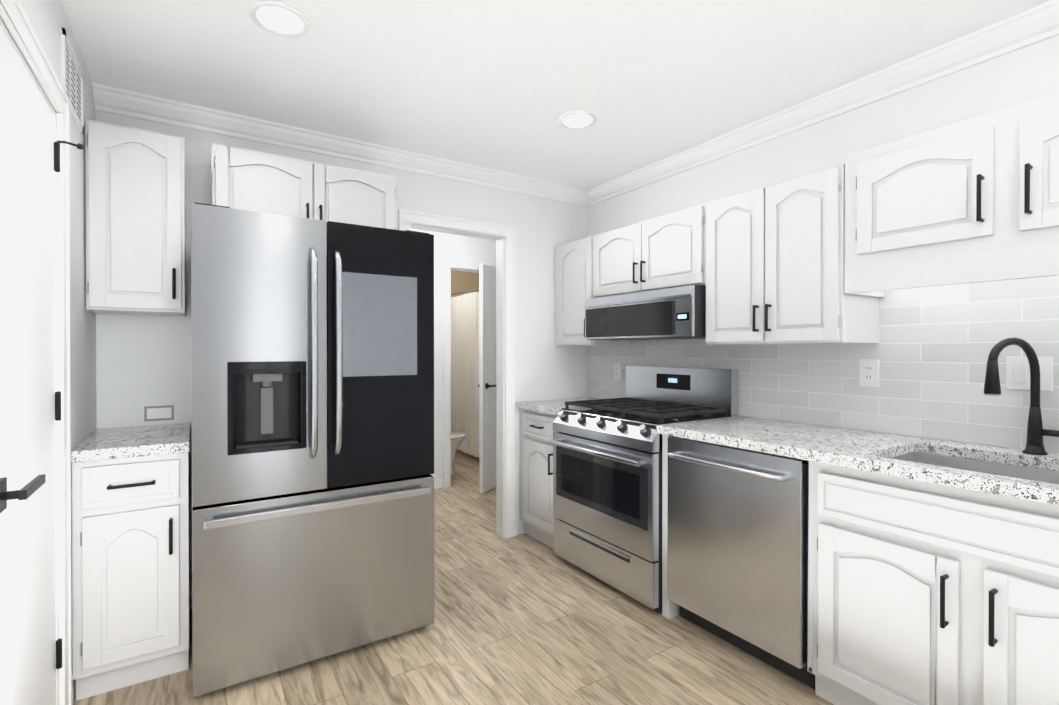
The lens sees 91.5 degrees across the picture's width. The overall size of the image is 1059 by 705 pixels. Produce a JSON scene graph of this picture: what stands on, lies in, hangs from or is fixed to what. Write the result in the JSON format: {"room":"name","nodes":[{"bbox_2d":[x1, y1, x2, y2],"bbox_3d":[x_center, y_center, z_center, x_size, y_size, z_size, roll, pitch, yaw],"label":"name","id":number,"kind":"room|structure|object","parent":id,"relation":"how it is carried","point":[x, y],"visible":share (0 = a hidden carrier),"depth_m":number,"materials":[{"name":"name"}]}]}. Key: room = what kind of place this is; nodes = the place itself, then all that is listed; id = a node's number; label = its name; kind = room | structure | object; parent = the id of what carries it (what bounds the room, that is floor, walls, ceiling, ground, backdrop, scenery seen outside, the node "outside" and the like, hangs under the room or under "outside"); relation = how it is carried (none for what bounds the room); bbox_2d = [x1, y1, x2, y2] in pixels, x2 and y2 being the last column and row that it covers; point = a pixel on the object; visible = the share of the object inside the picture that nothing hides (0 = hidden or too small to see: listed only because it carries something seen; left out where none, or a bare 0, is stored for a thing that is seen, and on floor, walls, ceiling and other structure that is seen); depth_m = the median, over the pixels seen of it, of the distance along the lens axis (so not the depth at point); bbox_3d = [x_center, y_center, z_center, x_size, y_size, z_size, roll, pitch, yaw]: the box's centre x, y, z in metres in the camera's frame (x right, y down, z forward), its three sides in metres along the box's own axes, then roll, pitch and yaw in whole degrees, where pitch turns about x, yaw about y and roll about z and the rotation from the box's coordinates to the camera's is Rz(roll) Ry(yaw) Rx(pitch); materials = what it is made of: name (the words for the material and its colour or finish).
{"room":"kitchen","nodes":[
{"label":"kitchen","id":0,"kind":"room"},
{"bbox_2d":[19,0,96,704],"bbox_3d":[-0.831,0.048,0.506,0.100,2.440,4.283,0,0,-33],"label":"wall","id":1,"kind":"structure","parent":0,"point":[48,19],"depth_m":1.95,"materials":[{"name":"white paint"}]},
{"bbox_2d":[0,0,71,704],"bbox_3d":[-1.371,0.211,1.359,0.121,2.110,0.830,0,0,-33],"label":"door frame","id":2,"kind":"structure","parent":1,"relation":"attached to","point":[16,26],"depth_m":1.67,"materials":[{"name":"white paint"}]},
{"bbox_2d":[0,25,82,704],"bbox_3d":[-1.340,0.246,1.405,0.104,2.018,0.705,0,0,-33],"label":"door","id":3,"kind":"structure","parent":1,"relation":"in","point":[30,645],"depth_m":1.38,"materials":[{"name":"white paint"}]},
{"bbox_2d":[61,27,83,133],"bbox_3d":[-1.652,-0.969,1.868,0.010,0.230,0.350,0,0,-33],"label":"air vent","id":4,"kind":"object","parent":1,"relation":"in","point":[72,79],"visible":0.96,"depth_m":1.86,"materials":[{"name":"white metal"}]},
{"bbox_2d":[95,110,587,608],"bbox_3d":[-0.783,0.035,3.149,3.058,2.440,0.100,0,0,-33],"label":"wall","id":5,"kind":"structure","parent":0,"point":[142,361],"depth_m":3.10,"materials":[{"name":"white paint"}]},
{"bbox_2d":[85,119,185,315],"bbox_3d":[-1.713,-0.557,2.269,0.332,0.767,0.352,0,0,-33],"label":"upper cabinet","id":6,"kind":"object","parent":5,"relation":"attached to","point":[135,189],"visible":1,"depth_m":2.15,"materials":[{"name":"white paint"}]},
{"bbox_2d":[144,405,173,420],"bbox_3d":[-1.759,0.288,2.453,0.115,0.070,0.006,0,0,-33],"label":"outlet wallbox back","id":7,"kind":"object","parent":5,"relation":"attached to","point":[157,413],"visible":1,"depth_m":2.45,"materials":[{"name":"grey plastic"}]},
{"bbox_2d":[211,143,395,229],"bbox_3d":[-1.134,-0.750,2.643,0.841,0.385,0.352,0,0,-33],"label":"upper cabinet","id":8,"kind":"object","parent":5,"relation":"attached to","point":[250,180],"visible":0.67,"depth_m":2.50,"materials":[{"name":"white paint"}]},
{"bbox_2d":[92,83,587,204],"bbox_3d":[-0.776,-1.139,3.043,2.760,0.090,0.078,0,0,-33],"label":"crown molding","id":9,"kind":"structure","parent":5,"relation":"attached to","point":[108,99],"depth_m":2.77,"materials":[{"name":"white paint"}]},
{"bbox_2d":[398,209,515,537],"bbox_3d":[-0.474,0.201,3.351,0.810,2.110,0.144,0,0,-33],"label":"door frame","id":10,"kind":"structure","parent":5,"relation":"attached to","point":[504,236],"depth_m":3.49,"materials":[{"name":"white paint"}]},
{"bbox_2d":[73,449,833,704],"bbox_3d":[-0.113,1.286,2.925,4.133,0.060,7.950,0,0,-33],"label":"floor","id":11,"kind":"structure","parent":0,"point":[523,619],"depth_m":2.15,"materials":[{"name":"brown wood"}]},
{"bbox_2d":[72,451,189,700],"bbox_3d":[-1.623,0.823,2.150,0.345,0.873,0.660,0,0,-33],"label":"base cabinet","id":12,"kind":"object","parent":11,"relation":"on","point":[130,571],"visible":1,"depth_m":1.91,"materials":[{"name":"white paint"}]},
{"bbox_2d":[71,423,190,461],"bbox_3d":[-1.632,0.364,2.162,0.352,0.039,0.629,0,0,-33],"label":"countertop","id":13,"kind":"structure","parent":12,"relation":"on","point":[113,443],"depth_m":1.98,"materials":[{"name":"white stone"}]},
{"bbox_2d":[191,202,433,696],"bbox_3d":[-1.013,0.358,2.386,0.915,1.802,0.872,0,0,-33],"label":"fridge","id":14,"kind":"object","parent":11,"relation":"on","point":[312,438],"visible":1,"depth_m":2.03,"materials":[{"name":"silver metal"}]},
{"bbox_2d":[451,432,464,475],"bbox_3d":[-1.000,0.858,5.130,0.772,0.775,0.460,0,0,-33],"label":"toilet","id":15,"kind":"object","parent":11,"relation":"on","point":[457,438],"visible":0.21,"depth_m":5.17,"materials":[{"name":"ceramic"}]},
{"bbox_2d":[520,409,557,548],"bbox_3d":[0.290,0.817,3.506,0.664,0.873,0.466,0,0,-33],"label":"base cabinet","id":16,"kind":"object","parent":11,"relation":"on","point":[537,517],"visible":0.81,"depth_m":3.35,"materials":[{"name":"white paint"}]},
{"bbox_2d":[515,397,596,414],"bbox_3d":[0.297,0.358,3.503,0.644,0.039,0.466,0,0,-33],"label":"countertop","id":17,"kind":"structure","parent":16,"relation":"on","point":[553,407],"depth_m":3.39,"materials":[{"name":"white stone"}]},
{"bbox_2d":[549,366,738,612],"bbox_3d":[0.612,0.674,2.942,0.721,1.165,0.807,0,0,-33],"label":"range","id":18,"kind":"object","parent":11,"relation":"on","point":[607,483],"visible":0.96,"depth_m":2.77,"materials":[{"name":"silver metal"}]},
{"bbox_2d":[667,436,814,688],"bbox_3d":[1.051,0.822,2.295,0.679,0.866,0.638,0,0,-33],"label":"dishwasher","id":19,"kind":"object","parent":11,"relation":"on","point":[737,555],"visible":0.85,"depth_m":2.08,"materials":[{"name":"silver metal"}]},
{"bbox_2d":[807,461,1058,704],"bbox_3d":[1.521,0.826,1.644,0.630,0.872,0.952,0,0,-33],"label":"base cabinet","id":20,"kind":"object","parent":11,"relation":"on","point":[923,593],"depth_m":1.56,"materials":[{"name":"white paint"}]},
{"bbox_2d":[656,416,1058,505],"bbox_3d":[1.425,0.461,1.765,0.644,0.229,2.038,0,0,-33],"label":"countertop","id":21,"kind":"structure","parent":20,"relation":"on","point":[1013,473],"depth_m":1.88,"materials":[{"name":"white stone"}]},
{"bbox_2d":[984,337,1058,454],"bbox_3d":[1.659,0.148,1.716,0.243,0.397,0.176,0,0,-33],"label":"faucet","id":22,"kind":"object","parent":21,"relation":"on","point":[1036,432],"visible":1,"depth_m":1.75,"materials":[{"name":"black metal"}]},
{"bbox_2d":[411,229,495,478],"bbox_3d":[-0.859,0.028,4.789,2.950,2.440,0.100,0,0,-33],"label":"wall","id":23,"kind":"structure","parent":0,"point":[462,248],"depth_m":4.76,"materials":[{"name":"white paint"}]},
{"bbox_2d":[434,478,442,488],"bbox_3d":[-1.393,1.204,4.382,1.405,0.090,0.012,0,0,-33],"label":"baseboard","id":24,"kind":"structure","parent":23,"relation":"attached to","point":[438,482],"depth_m":4.74,"materials":[{"name":"white paint"}]},
{"bbox_2d":[443,259,495,487],"bbox_3d":[-0.429,0.193,5.055,0.940,2.110,0.121,0,0,-33],"label":"door frame","id":25,"kind":"structure","parent":23,"relation":"attached to","point":[449,266],"depth_m":4.78,"materials":[{"name":"white paint"}]},
{"bbox_2d":[478,264,495,492],"bbox_3d":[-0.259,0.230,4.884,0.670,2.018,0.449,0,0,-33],"label":"bathroom door","id":26,"kind":"structure","parent":23,"relation":"in","point":[487,336],"depth_m":4.61,"materials":[{"name":"white paint"}]},
{"bbox_2d":[451,271,478,297],"bbox_3d":[-0.447,0.026,5.118,1.900,2.440,0.004,0,0,-33],"label":"wall","id":27,"kind":"structure","parent":0,"point":[461,281],"depth_m":4.98,"materials":[{"name":"beige paint"}]},
{"bbox_2d":[451,288,478,295],"bbox_3d":[-0.680,-0.718,6.007,0.024,0.023,1.742,0,0,-33],"label":"curtain rod","id":28,"kind":"object","parent":27,"relation":"attached to","point":[472,290],"visible":0.31,"depth_m":6.12,"materials":[{"name":"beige metal"}]},
{"bbox_2d":[451,292,479,457],"bbox_3d":[-0.643,0.247,5.955,0.109,1.870,1.480,0,0,-33],"label":"shower curtain","id":29,"kind":"object","parent":28,"relation":"hanging from","point":[465,409],"visible":0.52,"depth_m":6.04,"materials":[{"name":"fabric"}]},
{"bbox_2d":[61,0,1050,189],"bbox_3d":[-0.113,-1.214,2.913,4.133,0.060,7.950,0,0,-33],"label":"ceiling","id":30,"kind":"structure","parent":0,"point":[501,85],"depth_m":2.11,"materials":[{"name":"white paint"}]},
{"bbox_2d":[248,0,309,36],"bbox_3d":[-0.882,-1.174,1.822,0.196,0.008,0.196,0,0,-33],"label":"recessed light","id":31,"kind":"object","parent":30,"relation":"in","point":[278,18],"visible":1,"depth_m":1.81,"materials":[{"name":"white paint"}]},
{"bbox_2d":[558,111,596,128],"bbox_3d":[0.244,-1.178,2.622,0.196,0.008,0.196,0,0,-33],"label":"recessed light","id":32,"kind":"object","parent":30,"relation":"in","point":[577,120],"visible":0.96,"depth_m":2.61,"materials":[{"name":"white paint"}]},
{"bbox_2d":[588,35,1058,453],"bbox_3d":[1.677,0.040,2.074,0.100,2.440,4.383,0,0,-33],"label":"wall","id":33,"kind":"structure","parent":0,"point":[1022,75],"depth_m":2.34,"materials":[{"name":"white paint"}]},
{"bbox_2d":[555,235,628,345],"bbox_3d":[0.408,-0.403,3.592,0.367,0.712,0.440,0,0,-33],"label":"upper cabinet","id":34,"kind":"object","parent":33,"relation":"attached to","point":[574,275],"visible":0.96,"depth_m":3.49,"materials":[{"name":"white paint"}]},
{"bbox_2d":[594,204,705,297],"bbox_3d":[0.764,-0.551,3.042,0.367,0.410,0.861,0,0,-33],"label":"upper cabinet","id":35,"kind":"object","parent":33,"relation":"attached to","point":[665,251],"visible":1,"depth_m":2.88,"materials":[{"name":"white paint"}]},
{"bbox_2d":[584,285,705,339],"bbox_3d":[0.746,-0.210,3.031,0.411,0.262,0.845,0,0,-33],"label":"over-the-range microwave","id":36,"kind":"object","parent":35,"relation":"attached to","point":[674,313],"visible":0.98,"depth_m":2.82,"materials":[{"name":"silver metal"}]},
{"bbox_2d":[705,164,878,343],"bbox_3d":[1.179,-0.397,2.403,0.367,0.712,0.657,0,0,-33],"label":"upper cabinet","id":37,"kind":"object","parent":33,"relation":"attached to","point":[775,259],"visible":0.98,"depth_m":2.25,"materials":[{"name":"white paint"}]},
{"bbox_2d":[580,0,1058,205],"bbox_3d":[1.576,-1.135,2.062,0.078,0.090,4.283,0,0,-33],"label":"crown molding","id":38,"kind":"structure","parent":33,"relation":"attached to","point":[1036,24],"depth_m":2.24,"materials":[{"name":"white paint"}]},
{"bbox_2d":[588,276,1058,453],"bbox_3d":[1.346,-0.019,2.484,0.008,0.724,3.332,0,0,-33],"label":"tile backsplash","id":39,"kind":"structure","parent":33,"relation":"attached to","point":[931,349],"depth_m":2.12,"materials":[{"name":"white tile"}]},
{"bbox_2d":[614,363,621,379],"bbox_3d":[0.614,0.133,3.599,0.007,0.118,0.075,0,0,-33],"label":"electrical outlet","id":40,"kind":"object","parent":39,"relation":"attached to","point":[617,371],"visible":1,"depth_m":3.59,"materials":[{"name":"plastic"}]},
{"bbox_2d":[860,359,878,386],"bbox_3d":[1.485,0.089,2.257,0.007,0.118,0.075,0,0,-33],"label":"electrical outlet","id":41,"kind":"object","parent":39,"relation":"attached to","point":[869,372],"visible":1,"depth_m":2.25,"materials":[{"name":"plastic"}]},
{"bbox_2d":[1006,356,1052,390],"bbox_3d":[1.765,0.073,1.825,0.008,0.118,0.121,0,0,-33],"label":"switch plate","id":42,"kind":"object","parent":39,"relation":"attached to","point":[1017,372],"visible":0.75,"depth_m":1.83,"materials":[{"name":"plastic"}]},
{"bbox_2d":[844,111,995,297],"bbox_3d":[1.509,-0.508,1.928,0.332,0.546,0.493,0,0,-33],"label":"upper cabinet","id":43,"kind":"object","parent":33,"relation":"attached to","point":[974,200],"depth_m":1.82,"materials":[{"name":"white paint"}]},
{"bbox_2d":[996,92,1058,280],"bbox_3d":[1.769,-0.506,1.529,0.332,0.546,0.460,0,0,-33],"label":"upper cabinet","id":44,"kind":"object","parent":33,"relation":"attached to","point":[1027,133],"depth_m":1.59,"materials":[{"name":"white paint"}]}
]}

